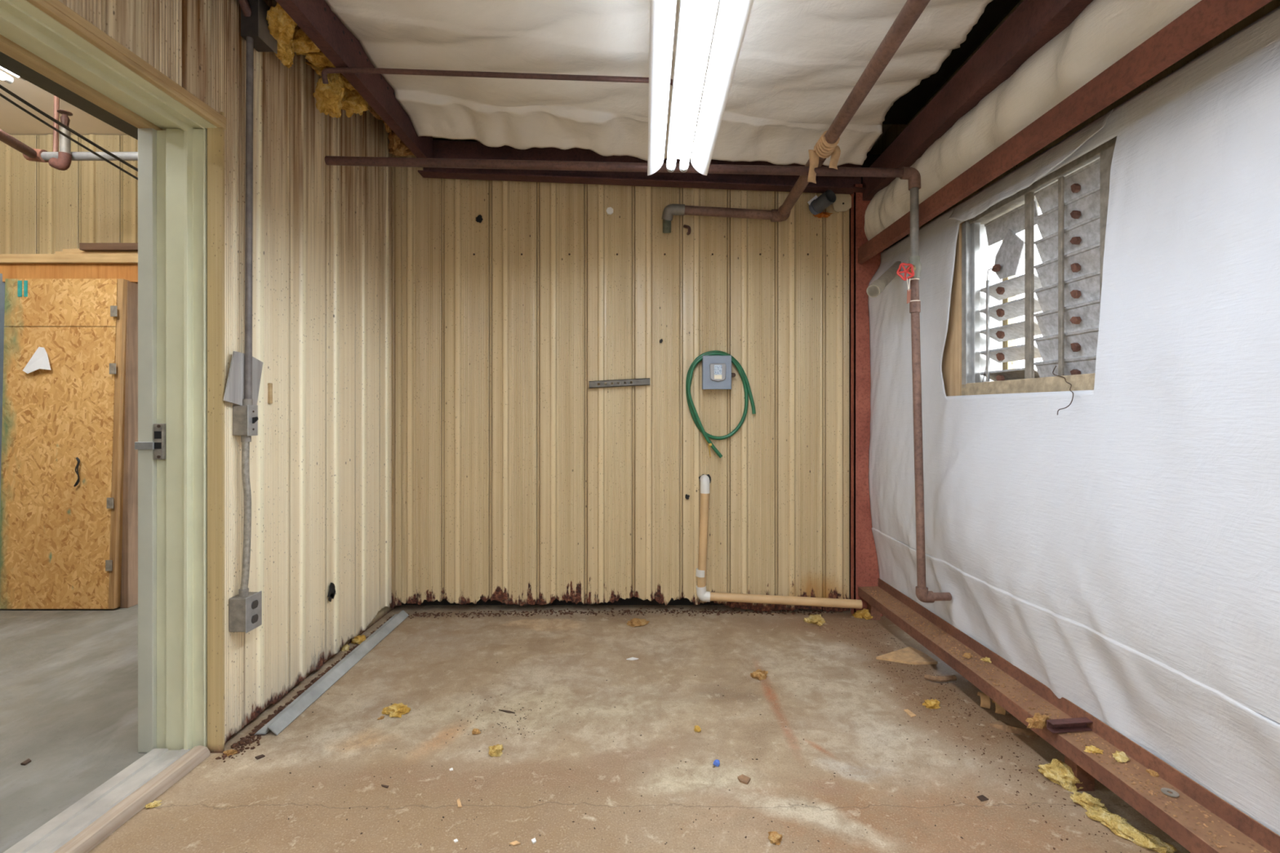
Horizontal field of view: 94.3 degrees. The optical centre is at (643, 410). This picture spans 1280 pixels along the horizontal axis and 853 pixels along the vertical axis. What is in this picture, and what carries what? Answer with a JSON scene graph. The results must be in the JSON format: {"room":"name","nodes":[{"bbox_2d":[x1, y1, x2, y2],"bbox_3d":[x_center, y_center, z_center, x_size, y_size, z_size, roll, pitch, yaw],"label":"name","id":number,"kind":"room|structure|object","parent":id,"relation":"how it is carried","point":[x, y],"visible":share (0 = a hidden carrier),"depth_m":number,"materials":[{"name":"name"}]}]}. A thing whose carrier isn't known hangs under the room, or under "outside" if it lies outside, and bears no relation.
{"room":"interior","nodes":[
{"label":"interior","id":0,"kind":"room"},
{"bbox_2d":[0,133,137,253],"bbox_3d":[-3.766,-1.465,4.373,3.812,1.120,0.073,0,0,0],"label":"wall","id":1,"kind":"structure","parent":0,"point":[88,202],"depth_m":4.35,"materials":[{"name":"metal"}]},
{"bbox_2d":[0,51,137,139],"bbox_3d":[-2.620,-1.529,0.190,0.120,0.192,8.280,0,0,0],"label":"steel beam","id":2,"kind":"structure","parent":1,"relation":"attached to","point":[6,62],"depth_m":2.69,"materials":[{"name":"metal"}]},
{"bbox_2d":[0,84,137,171],"bbox_3d":[-2.528,-1.219,2.746,0.100,0.336,0.862,0,0,29],"label":"cable","id":3,"kind":"object","parent":2,"relation":"hanging from","point":[2,87],"visible":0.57,"depth_m":2.68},
{"bbox_2d":[0,95,137,170],"bbox_3d":[-3.104,-1.655,3.211,1.050,0.559,0.649,0,0,0],"label":"pipe","id":4,"kind":"object","parent":2,"relation":"attached to","point":[61,157],"visible":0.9,"depth_m":3.46,"materials":[{"name":"silver metal"}]},
{"bbox_2d":[0,93,137,180],"bbox_3d":[-2.528,-1.180,2.746,0.097,0.347,0.860,0,0,29],"label":"cable","id":5,"kind":"object","parent":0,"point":[1,95],"visible":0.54,"depth_m":2.68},
{"bbox_2d":[58,0,396,742],"bbox_3d":[-1.725,-0.365,0.350,0.270,3.320,8.700,0,0,0],"label":"wall","id":6,"kind":"structure","parent":0,"point":[321,451],"depth_m":2.72,"materials":[{"name":"beige metal"}]},
{"bbox_2d":[0,0,226,753],"bbox_3d":[-1.752,0.083,1.764,0.330,2.425,1.089,0,0,0],"label":"door frame","id":7,"kind":"structure","parent":6,"relation":"in","point":[180,446],"depth_m":2.25,"materials":[{"name":"green paint"}]},
{"bbox_2d":[222,351,244,405],"bbox_3d":[-1.580,-0.123,2.302,0.006,0.212,0.134,0,0,0],"label":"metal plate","id":8,"kind":"object","parent":6,"relation":"attached to","point":[234,393],"visible":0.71,"depth_m":2.30,"materials":[{"name":"metal"}]},
{"bbox_2d":[228,591,262,633],"bbox_3d":[-1.565,0.790,2.333,0.076,0.136,0.093,0,0,0],"label":"outlet box","id":9,"kind":"object","parent":6,"relation":"attached to","point":[245,613],"visible":0.96,"depth_m":2.29,"materials":[{"name":"metal"}]},
{"bbox_2d":[251,600,257,608],"bbox_3d":[-1.529,0.762,2.334,0.003,0.030,0.038,0,0,0],"label":"receptacle","id":10,"kind":"object","parent":9,"relation":"attached to","point":[254,602],"depth_m":2.33,"materials":[{"name":"plastic"}]},
{"bbox_2d":[251,613,257,623],"bbox_3d":[-1.529,0.819,2.334,0.003,0.030,0.038,0,0,0],"label":"receptacle","id":11,"kind":"object","parent":9,"relation":"attached to","point":[254,616],"depth_m":2.33,"materials":[{"name":"plastic"}]},
{"bbox_2d":[232,404,258,435],"bbox_3d":[-1.562,0.039,2.340,0.082,0.121,0.059,0,0,0],"label":"switch box","id":12,"kind":"object","parent":6,"relation":"attached to","point":[245,418],"visible":1,"depth_m":2.31,"materials":[{"name":"metal"}]},
{"bbox_2d":[238,35,253,596],"bbox_3d":[-1.565,-0.387,2.339,0.034,2.236,0.066,0,0,0],"label":"conduit","id":13,"kind":"object","parent":6,"relation":"attached to","point":[243,591],"visible":0.98,"depth_m":2.34,"materials":[{"name":"metal"}]},
{"bbox_2d":[252,356,262,404],"bbox_3d":[-1.590,-0.123,2.418,0.005,0.206,0.116,0,0,0],"label":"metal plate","id":14,"kind":"object","parent":6,"relation":"attached to","point":[257,365],"visible":0.36,"depth_m":2.43,"materials":[{"name":"metal"}]},
{"bbox_2d":[238,0,277,53],"bbox_3d":[-1.555,-1.586,2.347,0.077,0.221,0.220,0,0,0],"label":"junction box","id":15,"kind":"object","parent":6,"relation":"attached to","point":[254,23],"visible":0.78,"depth_m":2.35,"materials":[{"name":"metal"}]},
{"bbox_2d":[274,39,294,67],"bbox_3d":[-1.530,-1.557,2.512,0.090,0.170,0.158,0,0,0],"label":"tuft","id":16,"kind":"object","parent":6,"relation":"attached to","point":[285,54],"visible":0.47,"depth_m":2.51,"materials":[{"name":"yellow"}]},
{"bbox_2d":[266,2,335,67],"bbox_3d":[-1.469,-1.590,2.532,0.282,0.147,0.509,0,0,0],"label":"tuft","id":17,"kind":"object","parent":6,"relation":"attached to","point":[282,27],"visible":0.62,"depth_m":2.45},
{"bbox_2d":[305,62,368,118],"bbox_3d":[-1.467,-1.557,2.896,0.185,0.359,0.353,0,0,9],"label":"tuft","id":18,"kind":"object","parent":6,"relation":"attached to","point":[339,94],"visible":0.59,"depth_m":2.78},
{"bbox_2d":[387,130,413,156],"bbox_3d":[-1.505,-1.612,3.595,0.275,0.156,0.264,0,0,15],"label":"tuft","id":19,"kind":"object","parent":6,"relation":"attached to","point":[397,148],"visible":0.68,"depth_m":3.55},
{"bbox_2d":[0,67,892,148],"bbox_3d":[-1.875,-2.065,1.000,7.650,0.080,10.200,0,0,0],"label":"ceiling","id":20,"kind":"structure","parent":0,"point":[13,120],"depth_m":4.10,"materials":[{"name":"beige"}]},
{"bbox_2d":[0,66,26,84],"bbox_3d":[-3.164,-1.800,2.280,0.140,0.283,1.560,0,0,0],"label":"ceiling light","id":21,"kind":"object","parent":20,"relation":"hanging from","point":[4,77],"visible":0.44,"depth_m":2.98,"materials":[{"name":"metal"}]},
{"bbox_2d":[0,604,1191,852],"bbox_3d":[-1.800,1.355,1.000,7.600,0.120,10.000,0,0,0],"label":"floor","id":22,"kind":"structure","parent":0,"point":[244,803],"depth_m":2.27,"materials":[{"name":"concrete"}]},
{"bbox_2d":[0,273,4,502],"bbox_3d":[-4.269,0.195,3.920,0.050,2.200,0.100,0,0,0],"label":"stud","id":23,"kind":"object","parent":22,"relation":"on","point":[2,283],"visible":0.33,"depth_m":3.92,"materials":[{"name":"wood"}]},
{"bbox_2d":[20,758,31,765],"bbox_3d":[-2.268,1.292,2.183,0.022,0.005,0.035,0,0,0],"label":"dry leaf","id":24,"kind":"object","parent":22,"relation":"on","point":[28,761],"visible":1,"depth_m":2.18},
{"bbox_2d":[3,745,209,852],"bbox_3d":[-1.745,1.275,1.758,0.235,0.040,0.957,0,0,0],"label":"threshold","id":25,"kind":"object","parent":22,"relation":"on","point":[83,825],"depth_m":1.92,"materials":[{"name":"metal"}]},
{"bbox_2d":[115,281,137,608],"bbox_3d":[-3.423,0.224,3.940,0.087,2.143,0.100,0,0,0],"label":"door frame","id":26,"kind":"structure","parent":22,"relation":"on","point":[129,575],"depth_m":3.91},
{"bbox_2d":[0,279,129,608],"bbox_3d":[-3.780,0.213,3.869,0.792,2.140,0.082,0,0,0],"label":"door","id":27,"kind":"structure","parent":26,"relation":"attached to","point":[61,542],"depth_m":3.85,"materials":[{"name":"wood"}]},
{"bbox_2d":[22,346,50,373],"bbox_3d":[-3.915,-0.324,3.825,0.181,0.173,0.011,0,0,0],"label":"paper scrap","id":28,"kind":"object","parent":27,"relation":"attached to","point":[39,360],"visible":1,"depth_m":3.83,"materials":[{"name":"paper"}]},
{"bbox_2d":[73,457,79,486],"bbox_3d":[-3.657,0.396,3.828,0.040,0.192,0.012,0,0,0],"label":"wire loop","id":29,"kind":"object","parent":27,"relation":"attached to","point":[77,482],"visible":1,"depth_m":3.83,"materials":[{"name":"metal"}]},
{"bbox_2d":[144,800,161,808],"bbox_3d":[-1.604,1.288,1.943,0.044,0.013,0.029,0,0,-26],"label":"scrap","id":30,"kind":"object","parent":22,"relation":"on","point":[156,803],"visible":1,"depth_m":1.94,"materials":[{"name":"yellow"}]},
{"bbox_2d":[222,749,237,756],"bbox_3d":[-1.557,1.287,2.238,0.057,0.015,0.034,0,0,0],"label":"scrap","id":31,"kind":"object","parent":22,"relation":"on","point":[231,752],"visible":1,"depth_m":2.23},
{"bbox_2d":[254,754,265,759],"bbox_3d":[-1.433,1.292,2.217,0.021,0.004,0.026,0,0,37],"label":"wood sliver","id":32,"kind":"object","parent":22,"relation":"on","point":[261,756],"visible":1,"depth_m":2.21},
{"bbox_2d":[215,614,394,762],"bbox_3d":[-1.535,1.290,2.968,0.120,0.019,1.568,0,0,0],"label":"dirt","id":33,"kind":"object","parent":22,"relation":"on","point":[247,741],"visible":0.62,"depth_m":2.43,"materials":[{"name":"soil"}]},
{"bbox_2d":[254,610,408,735],"bbox_3d":[-1.516,1.276,3.050,0.095,0.036,1.378,0,0,-1],"label":"metal flashing","id":34,"kind":"object","parent":22,"relation":"on","point":[285,717],"visible":1,"depth_m":2.81,"materials":[{"name":"metal"}]},
{"bbox_2d":[340,644,350,651],"bbox_3d":[-1.618,1.281,3.213,0.048,0.028,0.049,0,0,0],"label":"scrap","id":35,"kind":"object","parent":22,"relation":"on","point":[345,647],"visible":0.96,"depth_m":3.20,"materials":[{"name":"beige"}]},
{"bbox_2d":[351,635,365,644],"bbox_3d":[-1.591,1.273,3.312,0.078,0.044,0.075,0,0,45],"label":"scrap","id":36,"kind":"object","parent":22,"relation":"on","point":[358,639],"visible":0.96,"depth_m":3.30,"materials":[{"name":"yellow"}]},
{"bbox_2d":[382,702,410,717],"bbox_3d":[-1.058,1.275,2.539,0.130,0.038,0.081,0,0,0],"label":"scrap","id":37,"kind":"object","parent":22,"relation":"on","point":[395,710],"visible":1,"depth_m":2.52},
{"bbox_2d":[457,798,462,808],"bbox_3d":[-0.609,1.293,1.955,0.011,0.003,0.046,0,0,-27],"label":"wood sliver","id":38,"kind":"object","parent":22,"relation":"on","point":[459,803],"visible":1,"depth_m":1.95,"materials":[{"name":"beige wood"}]},
{"bbox_2d":[471,728,480,734],"bbox_3d":[-0.673,1.287,2.382,0.039,0.015,0.031,0,0,24],"label":"scrap","id":39,"kind":"object","parent":22,"relation":"on","point":[475,731],"visible":1,"depth_m":2.38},
{"bbox_2d":[488,744,503,756],"bbox_3d":[-0.559,1.279,2.242,0.058,0.031,0.059,0,0,0],"label":"scrap","id":40,"kind":"object","parent":22,"relation":"on","point":[495,750],"visible":1,"depth_m":2.23,"materials":[{"name":"yellow"}]},
{"bbox_2d":[498,709,515,713],"bbox_3d":[-0.588,1.292,2.549,0.080,0.004,0.012,0,0,12],"label":"twig","id":41,"kind":"object","parent":22,"relation":"on","point":[505,711],"visible":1,"depth_m":2.55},
{"bbox_2d":[509,840,520,845],"bbox_3d":[-0.385,1.293,1.774,0.031,0.003,0.015,0,0,-22],"label":"dry leaf","id":42,"kind":"object","parent":22,"relation":"on","point":[515,842],"visible":1,"depth_m":1.77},
{"bbox_2d":[531,838,536,844],"bbox_3d":[-0.329,1.292,1.783,0.012,0.004,0.017,0,0,-32],"label":"chip","id":43,"kind":"object","parent":22,"relation":"on","point":[534,841],"visible":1,"depth_m":1.78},
{"bbox_2d":[391,607,836,618],"bbox_3d":[-0.172,1.291,3.787,2.819,0.018,0.193,0,0,-1],"label":"dirt","id":44,"kind":"object","parent":22,"relation":"on","point":[703,611],"visible":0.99,"depth_m":3.79,"materials":[{"name":"soil"}]},
{"bbox_2d":[626,657,638,660],"bbox_3d":[-0.060,1.292,3.091,0.062,0.004,0.028,0,0,-26],"label":"clip","id":45,"kind":"object","parent":22,"relation":"on","point":[631,658],"visible":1,"depth_m":3.08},
{"bbox_2d":[626,617,649,626],"bbox_3d":[-0.033,1.279,3.602,0.149,0.031,0.100,0,0,-24],"label":"scrap","id":46,"kind":"object","parent":22,"relation":"on","point":[635,622],"visible":1,"depth_m":3.58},
{"bbox_2d":[288,630,1004,849],"bbox_3d":[-0.352,1.294,2.636,3.345,0.005,1.870,0,0,0],"label":"grains","id":47,"kind":"object","parent":22,"relation":"on","point":[745,837],"visible":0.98,"depth_m":2.26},
{"bbox_2d":[693,725,701,732],"bbox_3d":[0.217,1.283,2.399,0.030,0.023,0.027,0,0,0],"label":"scrap","id":48,"kind":"object","parent":22,"relation":"on","point":[697,729],"visible":1,"depth_m":2.39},
{"bbox_2d":[713,759,719,766],"bbox_3d":[0.265,1.284,2.166,0.025,0.020,0.020,0,0,0],"label":"scrap","id":49,"kind":"object","parent":22,"relation":"on","point":[716,762],"visible":1,"depth_m":2.16,"materials":[{"name":"plastic"}]},
{"bbox_2d":[737,774,751,784],"bbox_3d":[0.350,1.291,2.081,0.043,0.006,0.038,0,0,30],"label":"dry leaf","id":50,"kind":"object","parent":22,"relation":"on","point":[743,779],"visible":1,"depth_m":2.08,"materials":[{"name":"brown plant"}]},
{"bbox_2d":[750,669,768,680],"bbox_3d":[0.564,1.279,2.889,0.082,0.032,0.072,0,0,-33],"label":"scrap","id":51,"kind":"object","parent":22,"relation":"on","point":[758,674],"visible":1,"depth_m":2.87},
{"bbox_2d":[768,831,782,845],"bbox_3d":[0.397,1.284,1.788,0.044,0.021,0.044,0,0,0],"label":"scrap","id":52,"kind":"object","parent":22,"relation":"on","point":[774,837],"visible":1,"depth_m":1.78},
{"bbox_2d":[803,613,825,626],"bbox_3d":[1.068,1.276,3.641,0.143,0.037,0.144,0,0,-32],"label":"scrap","id":53,"kind":"object","parent":22,"relation":"on","point":[816,619],"visible":1,"depth_m":3.61,"materials":[{"name":"yellow"}]},
{"bbox_2d":[852,608,872,619],"bbox_3d":[1.379,1.267,3.720,0.127,0.054,0.090,0,0,37],"label":"scrap","id":54,"kind":"object","parent":22,"relation":"on","point":[864,613],"visible":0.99,"depth_m":3.70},
{"bbox_2d":[850,183,883,616],"bbox_3d":[1.415,-0.065,3.768,0.180,2.720,0.065,0,0,0],"label":"steel post","id":55,"kind":"object","parent":22,"relation":"on","point":[864,572],"visible":0.52,"depth_m":3.73,"materials":[{"name":"metal"}]},
{"bbox_2d":[417,140,866,194],"bbox_3d":[-0.010,-1.545,3.724,2.780,0.348,0.098,0,0,0],"label":"steel beam","id":56,"kind":"structure","parent":55,"relation":"attached to","point":[441,148],"depth_m":3.77,"materials":[{"name":"metal"}]},
{"bbox_2d":[275,0,432,158],"bbox_3d":[-1.345,-1.626,-0.125,0.061,0.190,7.650,0,0,0],"label":"steel beam","id":57,"kind":"structure","parent":56,"relation":"attached to","point":[315,18],"depth_m":2.71,"materials":[{"name":"metal"}]},
{"bbox_2d":[367,103,391,133],"bbox_3d":[-1.462,-1.665,3.318,0.082,0.119,0.391,0,0,-3],"label":"tuft","id":58,"kind":"object","parent":57,"relation":"attached to","point":[388,129],"visible":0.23,"depth_m":3.28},
{"bbox_2d":[321,66,672,85],"bbox_3d":[-0.638,-1.356,2.640,1.596,0.339,0.081,0,0,2],"label":"conduit","id":59,"kind":"object","parent":57,"relation":"attached to","point":[326,71],"visible":0.74,"depth_m":2.63,"materials":[{"name":"metal"}]},
{"bbox_2d":[324,0,992,165],"bbox_3d":[0.005,-1.566,-0.229,2.635,0.279,7.483,0,0,0],"label":"ceiling","id":60,"kind":"structure","parent":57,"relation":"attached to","point":[799,62],"depth_m":2.71,"materials":[{"name":"fabric"}]},
{"bbox_2d":[647,0,754,175],"bbox_3d":[0.146,-1.317,1.380,0.260,0.576,2.440,0,0,0],"label":"ceiling light","id":61,"kind":"object","parent":60,"relation":"hanging from","point":[696,18],"visible":1,"depth_m":1.85,"materials":[{"name":"white metal"}]},
{"bbox_2d":[862,0,1093,200],"bbox_3d":[1.417,-1.403,-0.108,0.085,0.165,7.684,0,0,0],"label":"steel beam","id":62,"kind":"structure","parent":56,"relation":"attached to","point":[1033,24],"depth_m":2.43,"materials":[{"name":"metal"}]},
{"bbox_2d":[864,0,1201,240],"bbox_3d":[1.465,-1.193,-0.117,0.152,0.387,7.706,0,0,0],"label":"insulation","id":63,"kind":"object","parent":62,"relation":"hanging from","point":[1104,32],"visible":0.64,"depth_m":2.15,"materials":[{"name":"fabric"}]},
{"bbox_2d":[857,0,1272,264],"bbox_3d":[1.466,-0.999,-0.108,0.182,0.163,7.685,0,0,0],"label":"steel girt","id":64,"kind":"object","parent":55,"relation":"attached to","point":[1206,20],"visible":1,"depth_m":1.83,"materials":[{"name":"metal"}]},
{"bbox_2d":[867,5,1279,835],"bbox_3d":[1.544,0.071,-0.121,0.192,2.124,7.700,0,0,-1],"label":"sheet","id":65,"kind":"object","parent":64,"relation":"hanging from","point":[1119,548],"visible":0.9,"depth_m":1.78,"materials":[{"name":"white plastic"}]},
{"bbox_2d":[866,261,901,297],"bbox_3d":[1.336,-0.727,3.269,0.070,0.261,0.428,0,0,41],"label":"pipe","id":66,"kind":"object","parent":65,"relation":"attached to","point":[874,289],"visible":0.97,"depth_m":3.17,"materials":[{"name":"plastic"}]},
{"bbox_2d":[867,603,880,620],"bbox_3d":[1.435,1.204,3.700,0.060,0.181,0.060,0,0,0],"label":"bracket","id":67,"kind":"object","parent":22,"relation":"on","point":[876,615],"visible":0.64,"depth_m":3.67,"materials":[{"name":"metal"}]},
{"bbox_2d":[857,577,1279,852],"bbox_3d":[1.525,1.108,-0.107,0.211,0.116,7.688,0,0,-1],"label":"steel girt","id":68,"kind":"object","parent":67,"relation":"on","point":[1153,807],"visible":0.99,"depth_m":1.93,"materials":[{"name":"metal"}]},
{"bbox_2d":[962,653,973,658],"bbox_3d":[1.456,1.102,2.673,0.038,0.010,0.076,0,0,43],"label":"scrap","id":69,"kind":"object","parent":68,"relation":"on","point":[967,655],"visible":1,"depth_m":2.67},
{"bbox_2d":[980,657,991,662],"bbox_3d":[1.525,1.097,2.618,0.066,0.020,0.056,0,0,0],"label":"scrap","id":70,"kind":"object","parent":68,"relation":"on","point":[986,659],"visible":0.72,"depth_m":2.61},
{"bbox_2d":[1025,712,1049,728],"bbox_3d":[1.389,1.087,2.089,0.122,0.039,0.047,0,0,-27],"label":"scrap","id":71,"kind":"object","parent":68,"relation":"on","point":[1038,721],"visible":0.84,"depth_m":2.07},
{"bbox_2d":[863,587,1267,852],"bbox_3d":[1.472,1.105,2.299,0.116,0.008,2.808,0,0,-2],"label":"grains","id":72,"kind":"object","parent":68,"relation":"on","point":[1003,686],"visible":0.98,"depth_m":2.03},
{"bbox_2d":[1046,717,1093,733],"bbox_3d":[1.483,1.087,2.051,0.172,0.034,0.030,0,0,-5],"label":"steel offcut","id":73,"kind":"object","parent":68,"relation":"on","point":[1077,724],"visible":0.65,"depth_m":2.05,"materials":[{"name":"metal"}]},
{"bbox_2d":[1084,745,1102,754],"bbox_3d":[1.458,1.099,1.928,0.057,0.017,0.031,0,0,18],"label":"scrap","id":74,"kind":"object","parent":68,"relation":"on","point":[1088,748],"visible":1,"depth_m":1.92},
{"bbox_2d":[1111,751,1129,763],"bbox_3d":[1.514,1.097,1.884,0.045,0.019,0.061,0,0,22],"label":"scrap","id":75,"kind":"object","parent":68,"relation":"on","point":[1121,757],"visible":1,"depth_m":1.87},
{"bbox_2d":[1145,768,1159,777],"bbox_3d":[1.549,1.100,1.803,0.030,0.014,0.038,0,0,0],"label":"scrap","id":76,"kind":"object","parent":68,"relation":"on","point":[1153,773],"visible":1,"depth_m":1.80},
{"bbox_2d":[1160,787,1179,797],"bbox_3d":[1.517,1.101,1.711,0.040,0.002,0.040,0,0,0],"label":"washer","id":77,"kind":"object","parent":68,"relation":"on","point":[1175,794],"visible":1,"depth_m":1.71,"materials":[{"name":"metal"}]},
{"bbox_2d":[875,646,937,664],"bbox_3d":[1.379,1.288,3.075,0.275,0.012,0.198,0,0,-30],"label":"scrap","id":78,"kind":"object","parent":22,"relation":"on","point":[909,655],"visible":1,"depth_m":3.08,"materials":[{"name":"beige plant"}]},
{"bbox_2d":[903,709,915,717],"bbox_3d":[1.135,1.293,2.537,0.028,0.003,0.058,0,0,-15],"label":"dry leaf","id":79,"kind":"object","parent":22,"relation":"on","point":[910,713],"visible":1,"depth_m":2.54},
{"bbox_2d":[922,698,941,709],"bbox_3d":[1.263,1.282,2.601,0.080,0.026,0.060,0,0,0],"label":"scrap","id":80,"kind":"object","parent":22,"relation":"on","point":[930,704],"visible":1,"depth_m":2.59,"materials":[{"name":"yellow"}]},
{"bbox_2d":[924,674,956,681],"bbox_3d":[1.419,1.279,2.838,0.146,0.027,0.050,0,0,7],"label":"stick","id":81,"kind":"object","parent":22,"relation":"on","point":[951,677],"visible":1,"depth_m":2.83,"materials":[{"name":"wood"}]},
{"bbox_2d":[804,623,1141,852],"bbox_3d":[1.198,1.294,2.248,0.547,0.006,2.703,0,0,-2],"label":"grains","id":82,"kind":"object","parent":22,"relation":"on","point":[849,624],"visible":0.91,"depth_m":2.47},
{"bbox_2d":[977,795,988,801],"bbox_3d":[1.129,1.293,1.981,0.032,0.002,0.024,0,0,-20],"label":"scrap","id":83,"kind":"object","parent":22,"relation":"on","point":[981,797],"visible":1,"depth_m":1.98,"materials":[{"name":"grey"}]},
{"bbox_2d":[977,691,990,708],"bbox_3d":[1.483,1.260,2.590,0.034,0.052,0.071,0,0,17],"label":"bark curl","id":84,"kind":"object","parent":22,"relation":"on","point":[984,699],"visible":0.89,"depth_m":2.57,"materials":[{"name":"brown plant"}]},
{"bbox_2d":[992,700,1005,715],"bbox_3d":[1.516,1.264,2.536,0.034,0.047,0.064,0,0,17],"label":"bark curl","id":85,"kind":"object","parent":22,"relation":"on","point":[999,709],"visible":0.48,"depth_m":2.52,"materials":[{"name":"brown plant"}]},
{"bbox_2d":[990,720,1037,737],"bbox_3d":[1.492,1.281,2.396,0.052,0.026,0.156,0,0,-42],"label":"bark splinter","id":86,"kind":"object","parent":22,"relation":"on","point":[1000,725],"visible":0.94,"depth_m":2.38,"materials":[{"name":"wood"}]},
{"bbox_2d":[1064,755,1094,791],"bbox_3d":[1.504,1.204,2.050,0.060,0.181,0.060,0,0,0],"label":"bracket","id":87,"kind":"object","parent":22,"relation":"on","point":[1088,781],"visible":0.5,"depth_m":2.02,"materials":[{"name":"metal"}]},
{"bbox_2d":[1037,758,1177,852],"bbox_3d":[1.479,1.262,1.923,0.155,0.066,0.406,0,0,0],"label":"scrap","id":88,"kind":"object","parent":22,"relation":"on","point":[1057,771],"visible":0.97,"depth_m":1.88,"materials":[{"name":"yellow"}]},
{"bbox_2d":[401,155,848,612],"bbox_3d":[-0.143,-0.182,3.809,2.928,2.946,0.027,0,0,0],"label":"wall","id":89,"kind":"structure","parent":0,"point":[773,297],"depth_m":3.81,"materials":[{"name":"metal"}]},
{"bbox_2d":[390,153,401,608],"bbox_3d":[-1.583,-0.225,3.783,0.065,2.960,0.031,0,0,0],"label":"trim","id":90,"kind":"structure","parent":89,"relation":"attached to","point":[396,171],"depth_m":3.79,"materials":[{"name":"metal"}]},
{"bbox_2d":[606,207,613,214],"bbox_3d":[-0.218,-1.279,3.802,0.046,0.047,0.012,0,0,0],"label":"plug","id":91,"kind":"object","parent":89,"relation":"attached to","point":[610,211],"visible":1,"depth_m":3.80,"materials":[{"name":"plastic"}]},
{"bbox_2d":[589,377,649,388],"bbox_3d":[-0.153,-0.175,3.786,0.387,0.064,0.031,0,0,0],"label":"strut","id":92,"kind":"object","parent":89,"relation":"attached to","point":[646,381],"visible":1,"depth_m":3.77,"materials":[{"name":"metal"}]},
{"bbox_2d":[401,151,907,604],"bbox_3d":[0.046,-0.365,4.326,3.807,3.320,0.748,0,0,0],"label":"cladding","id":93,"kind":"object","parent":89,"relation":"attached to","point":[870,159],"visible":0.04,"depth_m":3.95,"materials":[{"name":"metal"}]},
{"bbox_2d":[683,224,690,235],"bbox_3d":[0.276,-1.154,3.777,0.044,0.066,0.051,0,0,-7],"label":"hook","id":94,"kind":"object","parent":89,"relation":"attached to","point":[687,227],"visible":1,"depth_m":3.76,"materials":[{"name":"metal"}]},
{"bbox_2d":[702,355,735,389],"bbox_3d":[0.475,-0.239,3.756,0.212,0.213,0.108,0,0,0],"label":"box","id":95,"kind":"object","parent":89,"relation":"attached to","point":[717,374],"visible":0.98,"depth_m":3.72,"materials":[{"name":"grey metal"}]},
{"bbox_2d":[685,350,755,457],"bbox_3d":[0.491,-0.041,3.773,0.447,0.684,0.055,0,0,0],"label":"garden hose","id":96,"kind":"object","parent":89,"relation":"hanging from","point":[746,385],"visible":0.98,"depth_m":3.77,"materials":[{"name":"green rubber"}]},
{"bbox_2d":[695,475,862,608],"bbox_3d":[0.839,0.817,3.737,1.020,0.815,0.096,0,0,5],"label":"drain pipe","id":97,"kind":"object","parent":89,"relation":"attached to","point":[702,594],"visible":1,"depth_m":3.73,"materials":[{"name":"white plastic"}]},
{"bbox_2d":[662,0,930,233],"bbox_3d":[0.522,-1.253,1.534,0.820,0.330,4.498,0,0,0],"label":"pipe","id":98,"kind":"object","parent":89,"relation":"attached to","point":[826,146],"visible":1,"depth_m":2.69,"materials":[{"name":"brown metal"}]},
{"bbox_2d":[324,155,951,603],"bbox_3d":[-0.024,-0.151,2.854,3.027,2.165,0.116,0,0,0],"label":"pipe","id":99,"kind":"object","parent":98,"relation":"attached to","point":[913,268],"visible":1,"depth_m":2.86,"materials":[{"name":"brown metal"}]},
{"bbox_2d":[807,189,851,217],"bbox_3d":[1.194,-1.311,3.764,0.273,0.170,0.170,0,0,-29],"label":"pipe","id":100,"kind":"object","parent":89,"relation":"attached to","point":[841,202],"visible":0.99,"depth_m":3.76,"materials":[{"name":"metal"}]},
{"bbox_2d":[870,0,1279,369],"bbox_3d":[1.780,-0.365,0.350,0.040,3.320,8.700,0,0,0],"label":"wall","id":101,"kind":"structure","parent":0,"point":[891,134],"depth_m":2.52,"materials":[{"name":"beige metal"}]},
{"bbox_2d":[942,136,1116,414],"bbox_3d":[1.610,-0.479,2.495,0.262,0.991,1.130,0,0,0],"label":"window","id":102,"kind":"structure","parent":101,"relation":"in","point":[1072,199],"depth_m":2.42,"materials":[{"name":"metal"}]},
{"bbox_3d":[-4.938,0.155,3.940,1.284,2.280,0.060,0,0,0],"label":"wall partition","id":103,"kind":"structure","parent":0,"visible":0},
{"bbox_2d":[0,263,137,282],"bbox_3d":[-3.710,-0.912,3.945,3.680,0.119,0.030,0,0,0],"label":"header","id":104,"kind":"object","parent":103,"relation":"attached to","point":[129,272],"visible":0.33,"depth_m":3.93,"materials":[{"name":"wood"}]},
{"bbox_2d":[0,253,137,263],"bbox_3d":[-3.710,-1.001,4.133,3.680,0.058,0.465,0,0,0],"label":"ledge","id":105,"kind":"object","parent":103,"relation":"on","point":[4,258],"visible":0.1,"depth_m":3.90,"materials":[{"name":"wood"}]},
{"bbox_2d":[55,251,137,253],"bbox_3d":[-3.601,-1.045,3.995,0.632,0.030,0.090,0,0,0],"label":"lumber","id":106,"kind":"object","parent":105,"relation":"on","point":[56,252],"visible":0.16,"depth_m":3.95,"materials":[{"name":"wood"}]},
{"bbox_2d":[62,248,84,251],"bbox_3d":[-3.591,-1.073,4.025,0.612,0.024,0.090,0,0,0],"label":"lumber","id":107,"kind":"object","parent":106,"relation":"on","point":[64,250],"visible":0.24,"depth_m":3.98,"materials":[{"name":"wood"}]},
{"bbox_2d":[79,243,137,251],"bbox_3d":[-3.506,-1.085,3.947,0.442,0.046,0.055,0,0,0],"label":"lumber","id":108,"kind":"object","parent":106,"relation":"on","point":[83,246],"visible":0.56,"depth_m":3.92,"materials":[{"name":"wood"}]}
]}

